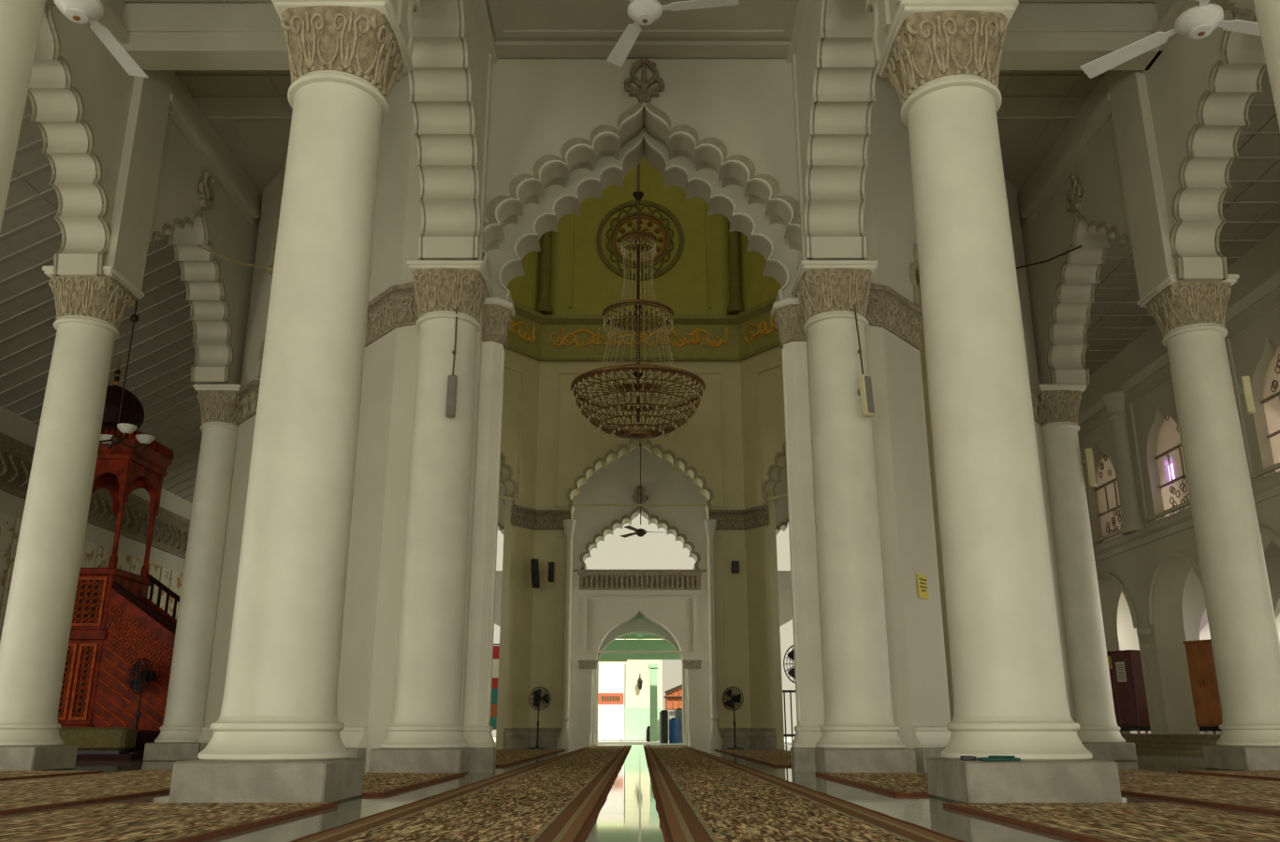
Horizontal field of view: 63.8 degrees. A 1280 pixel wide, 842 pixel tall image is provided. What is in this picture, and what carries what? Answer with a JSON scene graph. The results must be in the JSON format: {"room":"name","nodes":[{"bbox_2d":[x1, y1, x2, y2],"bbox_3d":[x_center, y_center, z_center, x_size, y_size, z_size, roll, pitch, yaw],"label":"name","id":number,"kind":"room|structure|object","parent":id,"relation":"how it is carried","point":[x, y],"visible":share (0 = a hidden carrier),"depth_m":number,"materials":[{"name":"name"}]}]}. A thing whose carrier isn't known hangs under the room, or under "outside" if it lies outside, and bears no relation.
{"room":"mosque","nodes":[
{"label":"mosque","id":0,"kind":"room"},
{"bbox_2d":[0,406,192,641],"bbox_3d":[-13.590,1.379,16.082,0.620,7.600,48.400,0,-17,0],"label":"wall","id":1,"kind":"structure","parent":0,"point":[18,434],"depth_m":25.83,"materials":[{"name":"paint"}]},
{"bbox_2d":[0,94,202,503],"bbox_3d":[-10.950,-3.555,15.996,5.300,3.012,45.400,0,-17,0],"label":"ceiling","id":2,"kind":"structure","parent":0,"point":[162,357],"depth_m":21.00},
{"bbox_2d":[99,299,155,449],"bbox_3d":[-9.620,-1.251,19.377,1.047,3.567,1.047,0,-17,0],"label":"hanging lamp","id":3,"kind":"object","parent":2,"relation":"hanging from","point":[126,429],"visible":0.86,"depth_m":19.13,"materials":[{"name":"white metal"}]},
{"bbox_2d":[27,0,261,384],"bbox_3d":[-7.968,-6.501,7.771,0.815,4.480,27.150,0,-17,0],"label":"arch","id":4,"kind":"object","parent":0,"point":[135,161],"depth_m":15.65,"materials":[{"name":"paint"}]},
{"bbox_2d":[122,0,292,196],"bbox_3d":[-5.450,-8.450,8.486,5.100,0.235,27.400,0,-17,0],"label":"ceiling","id":5,"kind":"structure","parent":0,"point":[251,111],"depth_m":18.14,"materials":[{"name":"paint"}]},
{"bbox_2d":[53,0,148,77],"bbox_3d":[-5.272,-5.650,10.449,2.045,4.078,1.771,-1,-17,2],"label":"ceiling fan","id":6,"kind":"object","parent":5,"relation":"hanging from","point":[79,11],"visible":1,"depth_m":9.92,"materials":[{"name":"white metal"}]},
{"bbox_2d":[121,1,290,70],"bbox_3d":[-5.400,-5.810,15.540,4.900,0.860,0.550,0,-17,0],"label":"beam","id":7,"kind":"structure","parent":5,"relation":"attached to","point":[165,36],"depth_m":15.33,"materials":[{"name":"paint"}]},
{"bbox_2d":[203,72,412,727],"bbox_3d":[-5.209,-0.250,17.088,0.900,11.300,6.607,13,-21,-38],"label":"wall","id":8,"kind":"structure","parent":0,"point":[362,579],"depth_m":15.21,"materials":[{"name":"paint"}]},
{"bbox_2d":[198,727,213,759],"bbox_3d":[-7.271,5.416,17.272,0.150,0.550,1.200,13,-21,-38],"label":"baseboard","id":9,"kind":"structure","parent":8,"relation":"attached to","point":[207,734],"depth_m":17.26,"materials":[{"name":"stone"}]},
{"bbox_2d":[236,379,260,424],"bbox_3d":[-7.429,-0.241,19.207,0.328,0.600,1.770,11,-20,-32],"label":"carved band","id":10,"kind":"object","parent":8,"relation":"attached to","point":[249,393],"visible":0.68,"depth_m":18.86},
{"bbox_2d":[265,159,286,276],"bbox_3d":[-6.800,-3.846,19.372,0.240,2.400,0.234,0,-17,0],"label":"conduit","id":11,"kind":"object","parent":8,"relation":"attached to","point":[269,270],"visible":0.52,"depth_m":19.34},
{"bbox_2d":[340,726,367,771],"bbox_3d":[-3.834,4.217,13.274,0.150,0.550,1.200,13,-21,-38],"label":"baseboard","id":12,"kind":"structure","parent":8,"relation":"attached to","point":[354,738],"depth_m":12.93,"materials":[{"name":"stone"}]},
{"bbox_2d":[364,282,418,347],"bbox_3d":[-3.585,-1.531,14.767,1.883,0.580,0.417,-14,-21,38],"label":"carved band","id":13,"kind":"object","parent":8,"relation":"attached to","point":[395,307],"visible":0.69,"depth_m":14.61,"materials":[{"name":"stone"}]},
{"bbox_2d":[364,111,421,771],"bbox_3d":[-3.109,-1.018,14.530,0.618,11.300,0.750,0,-17,0],"label":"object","id":14,"kind":"structure","parent":8,"relation":"attached to","point":[407,341],"depth_m":13.71,"materials":[{"name":"paint"}]},
{"bbox_2d":[391,0,497,260],"bbox_3d":[-2.578,-7.308,4.933,0.875,4.565,21.250,0,-17,0],"label":"arch","id":15,"kind":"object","parent":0,"point":[449,43],"depth_m":13.88,"materials":[{"name":"paint"}]},
{"bbox_2d":[495,348,539,749],"bbox_3d":[-5.144,2.838,27.381,0.400,11.300,6.451,-13,-21,36],"label":"wall","id":16,"kind":"structure","parent":0,"point":[520,398],"depth_m":29.27,"materials":[{"name":"paint"}]},
{"bbox_2d":[502,727,561,749],"bbox_3d":[-2.893,8.632,27.990,1.823,0.550,0.580,8,-18,-24],"label":"baseboard","id":17,"kind":"structure","parent":16,"relation":"attached to","point":[515,738],"depth_m":28.02,"materials":[{"name":"stone"}]},
{"bbox_2d":[530,558,539,588],"bbox_3d":[-2.972,4.317,29.032,0.192,0.840,0.307,8,-32,-24],"label":"speaker","id":18,"kind":"object","parent":16,"relation":"attached to","point":[534,562],"visible":1,"depth_m":28.90},
{"bbox_2d":[510,504,571,529],"bbox_3d":[-2.894,2.828,29.733,1.840,0.570,0.620,7,-18,-24],"label":"carved band","id":19,"kind":"object","parent":16,"relation":"attached to","point":[527,517],"visible":1,"depth_m":29.85,"materials":[{"name":"stone"}]},
{"bbox_2d":[620,443,654,538],"bbox_3d":[0.242,2.219,33.807,1.682,3.214,1.943,1,-17,-5],"label":"ceiling fan","id":20,"kind":"object","parent":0,"point":[640,532],"visible":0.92,"depth_m":33.43,"materials":[{"name":"black metal"}]},
{"bbox_2d":[596,616,681,744],"bbox_3d":[0.000,9.305,37.456,6.400,4.700,0.300,0,-17,0],"label":"wall","id":21,"kind":"structure","parent":0,"point":[632,626],"depth_m":37.78,"materials":[{"name":"paint"}]},
{"bbox_2d":[528,361,751,727],"bbox_3d":[0.000,3.659,30.119,6.100,11.300,0.900,0,-17,0],"label":"wall","id":22,"kind":"structure","parent":0,"point":[708,450],"depth_m":30.33,"materials":[{"name":"paint"}]},
{"bbox_2d":[0,744,1279,841],"bbox_3d":[0.000,4.626,13.333,32.000,0.200,46.200,0,-17,0],"label":"floor","id":23,"kind":"structure","parent":0,"point":[629,812],"depth_m":7.22,"materials":[{"name":"stone"}]},
{"bbox_2d":[0,0,45,232],"bbox_3d":[-2.420,-1.839,3.684,0.799,6.640,0.799,0,-17,0],"label":"column","id":24,"kind":"structure","parent":23,"relation":"on","point":[21,21],"depth_m":3.50,"materials":[{"name":"paint"}]},
{"bbox_2d":[0,770,102,780],"bbox_3d":[-7.375,2.513,6.685,1.662,0.025,12.250,0,-17,0],"label":"rug","id":25,"kind":"object","parent":23,"relation":"on","point":[4,775],"visible":0.96,"depth_m":11.76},
{"bbox_2d":[0,265,144,770],"bbox_3d":[-8.060,1.205,14.234,1.059,6.872,1.059,0,-17,0],"label":"column","id":26,"kind":"structure","parent":23,"relation":"on","point":[91,311],"depth_m":13.90,"materials":[{"name":"paint"}]},
{"bbox_2d":[0,769,172,814],"bbox_3d":[-5.050,2.564,6.852,2.311,0.025,12.600,0,-17,0],"label":"rug","id":27,"kind":"object","parent":23,"relation":"on","point":[28,794],"visible":0.59,"depth_m":8.76,"materials":[{"name":"carpet"}]},
{"bbox_2d":[75,753,144,760],"bbox_3d":[-11.000,6.164,18.979,4.800,0.100,3.300,0,-17,0],"label":"podium","id":28,"kind":"object","parent":23,"relation":"on","point":[80,757],"visible":0.12,"depth_m":17.40,"materials":[{"name":"stone"}]},
{"bbox_2d":[58,727,137,754],"bbox_3d":[-9.460,5.523,17.783,1.320,0.440,0.500,0,-17,0],"label":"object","id":29,"kind":"object","parent":28,"relation":"on","point":[89,740],"visible":0.67,"depth_m":17.56,"materials":[{"name":"beige stone"}]},
{"bbox_2d":[58,360,180,750],"bbox_3d":[-10.073,2.477,20.384,3.163,7.770,2.028,0,-17,0],"label":"pulpit","id":30,"kind":"object","parent":28,"relation":"on","point":[115,624],"visible":0.37,"depth_m":19.09,"materials":[{"name":"red wood"}]},
{"bbox_2d":[126,657,156,754],"bbox_3d":[-8.920,5.061,18.339,0.592,1.644,0.456,-9,-19,29],"label":"pedestal fan","id":31,"kind":"object","parent":28,"relation":"on","point":[147,676],"visible":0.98,"depth_m":18.38,"materials":[{"name":"black plastic"}]},
{"bbox_2d":[0,802,337,841],"bbox_3d":[-2.839,2.041,5.109,1.569,0.025,3.960,0,-17,0],"label":"rug","id":32,"kind":"object","parent":23,"relation":"on","point":[107,821],"visible":1,"depth_m":5.67,"materials":[{"name":"carpet"}]},
{"bbox_2d":[143,384,243,760],"bbox_3d":[-7.840,2.621,18.549,0.929,6.640,0.929,0,-17,0],"label":"column","id":33,"kind":"structure","parent":23,"relation":"on","point":[179,736],"depth_m":18.21,"materials":[{"name":"paint"}]},
{"bbox_2d":[168,0,413,802],"bbox_3d":[-2.700,-0.397,8.492,1.080,6.640,1.080,0,-17,0],"label":"column","id":34,"kind":"structure","parent":23,"relation":"on","point":[276,737],"depth_m":8.02,"materials":[{"name":"stone"}]},
{"bbox_2d":[361,772,465,796],"bbox_3d":[-2.785,3.508,9.999,1.540,0.025,3.930,0,-17,0],"label":"rug","id":35,"kind":"object","parent":23,"relation":"on","point":[374,784],"visible":0.43,"depth_m":10.05,"materials":[{"name":"carpet"}]},
{"bbox_2d":[368,260,493,772],"bbox_3d":[-2.620,1.117,13.363,1.080,6.540,1.080,0,-17,0],"label":"column","id":36,"kind":"structure","parent":23,"relation":"on","point":[425,730],"depth_m":12.95,"materials":[{"name":"paint"}]},
{"bbox_2d":[445,305,457,417],"bbox_3d":[-2.435,-0.806,13.452,0.120,1.598,0.215,2,-17,-8],"label":"speaker","id":37,"kind":"object","parent":36,"relation":"attached to","point":[452,380],"visible":1,"depth_m":13.24},
{"bbox_2d":[446,376,456,413],"bbox_3d":[-2.422,-0.338,13.220,0.096,0.500,0.014,2,-20,-8],"label":"grille","id":38,"kind":"object","parent":37,"relation":"attached to","point":[451,396],"depth_m":13.22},
{"bbox_2d":[289,745,631,841],"bbox_3d":[-0.912,5.609,17.005,1.307,0.025,33.400,0,-17,0],"label":"rug","id":39,"kind":"object","parent":23,"relation":"on","point":[560,798],"visible":1,"depth_m":6.33,"materials":[{"name":"carpet"}]},
{"bbox_2d":[495,749,565,767],"bbox_3d":[-2.700,6.601,20.310,1.611,0.025,12.300,0,-17,0],"label":"rug","id":40,"kind":"object","parent":23,"relation":"on","point":[504,758],"visible":0.57,"depth_m":19.92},
{"bbox_2d":[528,686,551,749],"bbox_3d":[-2.720,7.925,27.482,0.623,1.611,0.480,10,-19,-31],"label":"pedestal fan","id":41,"kind":"object","parent":23,"relation":"on","point":[537,698],"visible":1,"depth_m":27.51,"materials":[{"name":"black plastic"}]},
{"bbox_2d":[557,519,575,749],"bbox_3d":[-2.050,5.904,28.902,0.400,6.300,0.400,0,-17,0],"label":"colonnette","id":42,"kind":"object","parent":23,"relation":"on","point":[564,741],"visible":1,"depth_m":28.76,"materials":[{"name":"paint"}]},
{"bbox_2d":[704,519,722,749],"bbox_3d":[2.050,5.904,28.902,0.400,6.300,0.400,0,-17,0],"label":"colonnette","id":43,"kind":"object","parent":23,"relation":"on","point":[715,741],"visible":1,"depth_m":28.76,"materials":[{"name":"paint"}]},
{"bbox_2d":[721,686,743,749],"bbox_3d":[2.520,7.925,27.482,0.623,1.611,0.480,-10,-19,31],"label":"pedestal fan","id":44,"kind":"object","parent":23,"relation":"on","point":[734,698],"visible":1,"depth_m":27.50,"materials":[{"name":"black plastic"}]},
{"bbox_2d":[714,749,791,767],"bbox_3d":[2.700,6.601,20.310,1.612,0.025,12.300,0,-17,0],"label":"rug","id":45,"kind":"object","parent":23,"relation":"on","point":[777,758],"visible":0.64,"depth_m":19.92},
{"bbox_2d":[783,644,795,683],"bbox_3d":[4.060,6.987,26.093,0.778,2.610,0.600,-4,-17,13],"label":"pedestal fan","id":46,"kind":"object","parent":23,"relation":"on","point":[791,655],"visible":0.23,"depth_m":26.24,"materials":[{"name":"black metal"}]},
{"bbox_2d":[643,745,965,841],"bbox_3d":[0.777,5.609,17.005,1.337,0.025,33.400,0,-17,0],"label":"rug","id":47,"kind":"object","parent":23,"relation":"on","point":[701,796],"visible":1,"depth_m":6.33,"materials":[{"name":"carpet"}]},
{"bbox_2d":[790,260,916,772],"bbox_3d":[2.680,1.117,13.363,1.080,6.540,1.080,0,-17,0],"label":"column","id":48,"kind":"structure","parent":23,"relation":"on","point":[859,729],"depth_m":12.96,"materials":[{"name":"paint"}]},
{"bbox_2d":[853,304,874,417],"bbox_3d":[2.904,-0.812,13.429,0.138,1.598,0.215,9,-19,-27],"label":"speaker","id":49,"kind":"object","parent":48,"relation":"attached to","point":[865,392],"visible":1,"depth_m":13.23},
{"bbox_2d":[864,376,874,413],"bbox_3d":[2.946,-0.342,13.207,0.110,0.500,0.014,9,-22,-27],"label":"grille","id":50,"kind":"object","parent":49,"relation":"attached to","point":[868,394],"depth_m":13.18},
{"bbox_2d":[814,772,930,796],"bbox_3d":[2.785,3.508,9.999,1.538,0.025,3.930,0,-17,0],"label":"rug","id":51,"kind":"object","parent":23,"relation":"on","point":[897,784],"visible":0.57,"depth_m":9.93,"materials":[{"name":"carpet"}]},
{"bbox_2d":[875,0,1121,802],"bbox_3d":[2.800,-0.379,8.550,1.080,6.640,1.080,0,-17,0],"label":"column","id":52,"kind":"structure","parent":23,"relation":"on","point":[941,59],"depth_m":8.10,"materials":[{"name":"paint"}]},
{"bbox_2d":[976,756,1020,760],"bbox_3d":[2.520,2.367,7.224,0.280,0.035,0.100,2,-17,-5],"label":"folded cloth","id":53,"kind":"object","parent":52,"relation":"on","point":[991,758],"visible":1,"depth_m":7.18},
{"bbox_2d":[1036,384,1136,760],"bbox_3d":[7.840,2.621,18.549,0.929,6.640,0.929,0,-17,0],"label":"column","id":54,"kind":"structure","parent":23,"relation":"on","point":[1099,734],"depth_m":18.22,"materials":[{"name":"paint"}]},
{"bbox_2d":[1080,448,1097,486],"bbox_3d":[8.215,0.853,18.850,0.230,0.700,0.144,-9,-19,29],"label":"speaker","id":55,"kind":"object","parent":54,"relation":"attached to","point":[1089,461],"visible":1,"depth_m":18.78},
{"bbox_2d":[1091,450,1097,483],"bbox_3d":[8.307,0.837,18.799,0.017,0.625,0.115,-9,-19,29],"label":"grille","id":56,"kind":"object","parent":55,"relation":"attached to","point":[1094,474],"depth_m":18.73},
{"bbox_2d":[942,802,1279,841],"bbox_3d":[2.840,2.041,5.109,1.571,0.025,3.960,0,-17,0],"label":"rug","id":57,"kind":"object","parent":23,"relation":"on","point":[1081,821],"visible":1,"depth_m":5.67,"materials":[{"name":"carpet"}]},
{"bbox_2d":[1136,628,1164,734],"bbox_3d":[12.100,6.288,24.058,0.540,2.780,0.540,0,-17,0],"label":"column","id":58,"kind":"structure","parent":23,"relation":"on","point":[1156,728],"depth_m":24.04,"materials":[{"name":"paint"}]},
{"bbox_2d":[1118,769,1279,814],"bbox_3d":[5.050,2.564,6.852,2.311,0.025,12.600,0,-17,0],"label":"rug","id":59,"kind":"object","parent":23,"relation":"on","point":[1248,794],"visible":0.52,"depth_m":8.49,"materials":[{"name":"carpet"}]},
{"bbox_2d":[1136,274,1279,770],"bbox_3d":[8.100,1.273,14.287,1.059,6.773,1.059,0,-17,0],"label":"column","id":60,"kind":"structure","parent":23,"relation":"on","point":[1190,316],"depth_m":13.96,"materials":[{"name":"paint"}]},
{"bbox_2d":[1236,375,1256,413],"bbox_3d":[8.591,-0.371,14.599,0.192,0.532,0.120,-9,-19,29],"label":"speaker","id":61,"kind":"object","parent":60,"relation":"attached to","point":[1246,389],"visible":1,"depth_m":14.54},
{"bbox_2d":[1250,378,1256,409],"bbox_3d":[8.668,-0.383,14.557,0.014,0.475,0.096,-9,-19,29],"label":"grille","id":62,"kind":"object","parent":61,"relation":"attached to","point":[1252,400],"depth_m":14.49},
{"bbox_2d":[1177,770,1279,780],"bbox_3d":[7.375,2.513,6.685,1.662,0.025,12.250,0,-17,0],"label":"rug","id":63,"kind":"object","parent":23,"relation":"on","point":[1259,775],"visible":0.98,"depth_m":11.75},
{"bbox_2d":[1253,0,1279,130],"bbox_3d":[2.490,-1.839,3.684,0.799,6.640,0.799,0,-17,0],"label":"column","id":64,"kind":"structure","parent":23,"relation":"on","point":[1267,11],"depth_m":3.59,"materials":[{"name":"paint"}]},
{"bbox_2d":[616,613,663,639],"bbox_3d":[0.000,8.127,41.098,6.400,0.550,8.600,0,-17,0],"label":"ceiling","id":65,"kind":"structure","parent":0,"point":[639,618],"depth_m":44.09,"materials":[{"name":"green paint"}]},
{"bbox_2d":[598,640,681,659],"bbox_3d":[0.000,9.966,44.827,6.400,0.830,0.400,0,-17,0],"label":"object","id":66,"kind":"structure","parent":65,"relation":"attached to","point":[616,645],"depth_m":44.64,"materials":[{"name":"green paint"}]},
{"bbox_2d":[460,58,824,734],"bbox_3d":[0.000,-0.970,14.688,5.600,11.300,1.321,0,-17,0],"label":"wall","id":67,"kind":"structure","parent":0,"point":[562,132],"depth_m":15.27,"materials":[{"name":"paint"}]},
{"bbox_2d":[463,297,515,772],"bbox_3d":[-2.130,1.375,13.807,0.660,6.300,0.660,0,-17,0],"label":"column","id":68,"kind":"structure","parent":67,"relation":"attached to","point":[498,312],"depth_m":13.55,"materials":[{"name":"stone"}]},
{"bbox_2d":[770,297,825,772],"bbox_3d":[2.220,1.375,13.807,0.660,6.300,0.660,0,-17,0],"label":"column","id":69,"kind":"structure","parent":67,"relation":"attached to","point":[787,313],"depth_m":13.56,"materials":[{"name":"paint"}]},
{"bbox_2d":[485,0,799,58],"bbox_3d":[0.030,-8.597,5.346,6.020,0.260,21.300,0,-17,0],"label":"ceiling","id":70,"kind":"structure","parent":0,"point":[520,28],"depth_m":14.86,"materials":[{"name":"paint"}]},
{"bbox_2d":[606,0,738,67],"bbox_3d":[-0.024,-5.476,12.781,2.045,1.565,1.771,6,-18,-20],"label":"ceiling fan","id":71,"kind":"object","parent":70,"relation":"hanging from","point":[644,12],"visible":1,"depth_m":12.35,"materials":[{"name":"white metal"}]},
{"bbox_2d":[494,448,792,745],"bbox_3d":[0.000,5.800,36.733,32.000,11.000,1.100,0,-17,0],"label":"wall","id":72,"kind":"structure","parent":0,"point":[676,601],"depth_m":36.28,"materials":[{"name":"paint"}]},
{"bbox_2d":[506,155,781,314],"bbox_3d":[0.000,-8.740,25.330,15.000,6.900,16.500,0,-17,0],"label":"wall","id":73,"kind":"structure","parent":0,"point":[701,267],"depth_m":32.24,"materials":[{"name":"paint"}]},
{"bbox_2d":[506,269,919,361],"bbox_3d":[0.000,-4.751,24.133,14.600,1.470,16.100,0,-17,0],"label":"trim","id":74,"kind":"structure","parent":73,"relation":"attached to","point":[750,332],"depth_m":31.41,"materials":[{"name":"paint"}]},
{"bbox_2d":[740,346,787,749],"bbox_3d":[5.144,2.838,27.381,0.400,11.300,6.451,13,-21,-36],"label":"wall","id":75,"kind":"structure","parent":0,"point":[762,377],"depth_m":29.34,"materials":[{"name":"paint"}]},
{"bbox_2d":[708,504,769,529],"bbox_3d":[2.894,2.828,29.733,1.840,0.570,0.620,-7,-18,24],"label":"carved band","id":76,"kind":"object","parent":75,"relation":"attached to","point":[752,517],"visible":1,"depth_m":29.84,"materials":[{"name":"stone"}]},
{"bbox_2d":[718,727,777,749],"bbox_3d":[2.893,8.632,27.990,1.823,0.550,0.580,-8,-18,24],"label":"baseboard","id":77,"kind":"structure","parent":75,"relation":"attached to","point":[747,738],"depth_m":28.02,"materials":[{"name":"stone"}]},
{"bbox_2d":[785,0,900,260],"bbox_3d":[2.638,-7.308,4.933,0.875,4.565,21.250,0,-17,0],"label":"arch","id":78,"kind":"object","parent":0,"point":[836,48],"depth_m":13.88,"materials":[{"name":"paint"}]},
{"bbox_2d":[917,281,953,722],"bbox_3d":[7.400,1.317,22.313,0.900,11.300,5.300,0,-17,0],"label":"wall","id":79,"kind":"structure","parent":0,"point":[923,352],"depth_m":24.33,"materials":[{"name":"paint"}]},
{"bbox_2d":[869,74,1076,726],"bbox_3d":[5.209,-0.250,17.088,0.900,11.300,6.607,-13,-21,38],"label":"wall","id":80,"kind":"structure","parent":0,"point":[889,139],"depth_m":14.84,"materials":[{"name":"paint"}]},
{"bbox_2d":[862,139,913,748],"bbox_3d":[3.109,-1.018,14.530,0.618,11.300,0.750,0,-17,0],"label":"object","id":81,"kind":"structure","parent":80,"relation":"attached to","point":[873,335],"depth_m":13.68,"materials":[{"name":"paint"}]},
{"bbox_2d":[866,282,922,350],"bbox_3d":[3.585,-1.531,14.767,1.883,0.580,0.417,14,-21,-38],"label":"carved band","id":82,"kind":"object","parent":80,"relation":"attached to","point":[889,310],"visible":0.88,"depth_m":14.74,"materials":[{"name":"stone"}]},
{"bbox_2d":[916,573,929,599],"bbox_3d":[3.823,2.240,13.903,0.018,0.320,0.300,-13,-21,37],"label":"notice","id":83,"kind":"object","parent":80,"relation":"attached to","point":[922,580],"visible":1,"depth_m":13.88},
{"bbox_2d":[912,726,950,771],"bbox_3d":[3.834,4.217,13.274,0.150,0.550,1.200,-13,-21,38],"label":"baseboard","id":84,"kind":"structure","parent":80,"relation":"attached to","point":[928,741],"depth_m":13.00,"materials":[{"name":"stone"}]},
{"bbox_2d":[1029,381,1043,424],"bbox_3d":[7.429,-0.241,19.207,0.328,0.600,1.770,-11,-20,32],"label":"carved band","id":85,"kind":"object","parent":80,"relation":"attached to","point":[1036,392],"visible":0.38,"depth_m":19.02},
{"bbox_2d":[996,0,1157,196],"bbox_3d":[5.450,-8.450,8.486,5.100,0.235,27.400,0,-17,0],"label":"ceiling","id":86,"kind":"structure","parent":0,"point":[1037,107],"depth_m":18.14,"materials":[{"name":"paint"}]},
{"bbox_2d":[999,1,1163,70],"bbox_3d":[5.400,-5.810,15.540,4.900,0.860,0.550,0,-17,0],"label":"beam","id":87,"kind":"structure","parent":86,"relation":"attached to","point":[1040,36],"depth_m":15.33,"materials":[{"name":"paint"}]},
{"bbox_2d":[1080,0,1260,78],"bbox_3d":[5.223,-5.601,10.611,2.045,4.078,1.771,15,-22,-40],"label":"ceiling fan","id":88,"kind":"object","parent":86,"relation":"hanging from","point":[1198,21],"visible":0.99,"depth_m":10.00,"materials":[{"name":"white metal"}]},
{"bbox_2d":[1018,0,1266,385],"bbox_3d":[7.968,-6.473,7.762,0.815,4.540,27.150,0,-17,0],"label":"arch","id":89,"kind":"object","parent":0,"point":[1144,162],"depth_m":15.54,"materials":[{"name":"paint"}]},
{"bbox_2d":[1120,733,1221,756],"bbox_3d":[13.000,6.609,20.986,4.600,0.400,24.000,0,-17,0],"label":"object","id":90,"kind":"structure","parent":0,"point":[1170,745],"depth_m":21.55,"materials":[{"name":"carpet"}]},
{"bbox_2d":[1106,650,1150,734],"bbox_3d":[11.989,6.717,25.488,0.565,1.980,0.990,9,-19,-28],"label":"tall cabinet","id":91,"kind":"object","parent":90,"relation":"on","point":[1125,666],"visible":0.72,"depth_m":25.19,"materials":[{"name":"brown wood"}]},
{"bbox_2d":[1182,639,1222,734],"bbox_3d":[12.039,5.617,21.716,0.565,1.920,0.620,9,-19,-28],"label":"tall cabinet","id":92,"kind":"object","parent":90,"relation":"on","point":[1200,655],"visible":0.59,"depth_m":21.58,"materials":[{"name":"brown wood"}]},
{"bbox_2d":[1077,226,1279,734],"bbox_3d":[12.260,-0.081,14.693,0.880,9.600,44.900,0,-17,0],"label":"wall","id":93,"kind":"structure","parent":0,"point":[1151,565],"depth_m":23.89,"materials":[{"name":"paint"}]},
{"bbox_2d":[1100,391,1143,535],"bbox_3d":[11.980,1.034,25.321,0.800,3.470,0.800,0,-17,0],"label":"column","id":94,"kind":"structure","parent":93,"relation":"attached to","point":[1114,402],"depth_m":25.16,"materials":[{"name":"paint"}]},
{"bbox_2d":[1084,68,1279,376],"bbox_3d":[10.500,-4.641,16.322,4.400,0.230,45.400,0,-17,0],"label":"ceiling","id":95,"kind":"structure","parent":0,"point":[1251,208],"depth_m":19.44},
{"bbox_2d":[1117,540,1279,733],"bbox_3d":[15.350,2.241,14.779,0.300,5.200,46.400,0,-17,0],"label":"wall","id":96,"kind":"structure","parent":0,"point":[1196,624],"depth_m":28.22,"materials":[{"name":"paint"}]},
{"bbox_3d":[0.000,-12.140,26.350,15.120,0.200,16.740,0,-17,0],"label":"ceiling","id":97,"kind":"structure","parent":0,"visible":0},
{"bbox_2d":[570,162,705,442],"bbox_3d":[-0.040,-5.872,24.104,2.955,13.100,2.955,5,-17,-15],"label":"chandelier","id":98,"kind":"object","parent":97,"relation":"hanging from","point":[637,369],"visible":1,"depth_m":22.41,"materials":[{"name":"gold metal"}]},
{"bbox_2d":[571,368,704,442],"bbox_3d":[-0.036,-0.141,22.385,2.887,1.135,2.892,0,-17,0],"label":"basket","id":99,"kind":"object","parent":98,"relation":"on","point":[645,434],"depth_m":22.02,"materials":[{"name":"gold glass"}]},
{"label":"outside","id":100,"kind":"structure","parent":0,"visible":0},
{"bbox_2d":[493,737,794,744],"bbox_3d":[0.000,16.733,53.550,60.000,0.220,37.800,0,-17,0],"label":"courtyard","id":101,"kind":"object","parent":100,"point":[789,739],"visible":0.1,"depth_m":45.09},
{"bbox_2d":[490,643,499,729],"bbox_3d":[-6.100,10.356,39.176,2.200,3.676,0.060,0,-17,0],"label":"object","id":102,"kind":"object","parent":101,"relation":"on","point":[496,647],"visible":0.02,"depth_m":39.22,"materials":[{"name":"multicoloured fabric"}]},
{"bbox_2d":[597,693,624,741],"bbox_3d":[-1.420,14.369,49.968,1.240,2.250,0.120,0,-17,0],"label":"sign board","id":103,"kind":"object","parent":101,"relation":"on","point":[603,698],"visible":0.91,"depth_m":50.14,"materials":[{"name":"red paint"}]},
{"bbox_2d":[597,639,625,740],"bbox_3d":[-2.700,13.874,55.817,3.800,6.500,5.100,0,-17,0],"label":"building","id":104,"kind":"structure","parent":101,"relation":"on","point":[612,676],"depth_m":53.11,"materials":[{"name":"paint"}]},
{"bbox_2d":[625,639,663,740],"bbox_3d":[0.200,13.594,54.883,1.960,6.500,3.050,0,-17,0],"label":"building","id":105,"kind":"structure","parent":101,"relation":"on","point":[637,703],"depth_m":53.12,"materials":[{"name":"paint"}]},
{"bbox_2d":[648,663,658,741],"bbox_3d":[0.620,12.787,46.799,0.460,3.400,0.460,0,-17,0],"label":"pillar","id":106,"kind":"structure","parent":101,"relation":"on","point":[653,679],"depth_m":46.66,"materials":[{"name":"green paint"}]},
{"bbox_2d":[660,710,668,743],"bbox_3d":[1.000,12.442,41.892,0.280,1.300,0.280,0,-17,0],"label":"bin","id":107,"kind":"object","parent":101,"relation":"on","point":[663,713],"visible":1,"depth_m":41.77,"materials":[{"name":"plastic"}]},
{"bbox_2d":[664,683,682,740],"bbox_3d":[2.450,13.966,50.481,2.600,3.256,2.670,0,-17,0],"label":"kiosk","id":108,"kind":"object","parent":101,"relation":"on","point":[674,698],"visible":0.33,"depth_m":49.44,"materials":[{"name":"orange"}]},
{"bbox_2d":[669,717,678,743],"bbox_3d":[1.380,12.672,42.136,0.416,1.000,0.416,0,-17,0],"label":"drum","id":109,"kind":"object","parent":101,"relation":"on","point":[673,722],"visible":1,"depth_m":41.97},
{"bbox_2d":[782,690,795,743],"bbox_3d":[6.100,11.183,38.928,2.800,1.950,0.100,0,-17,0],"label":"metal railing","id":110,"kind":"object","parent":101,"relation":"on","point":[783,691],"visible":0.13,"depth_m":38.91,"materials":[{"name":"black metal"}]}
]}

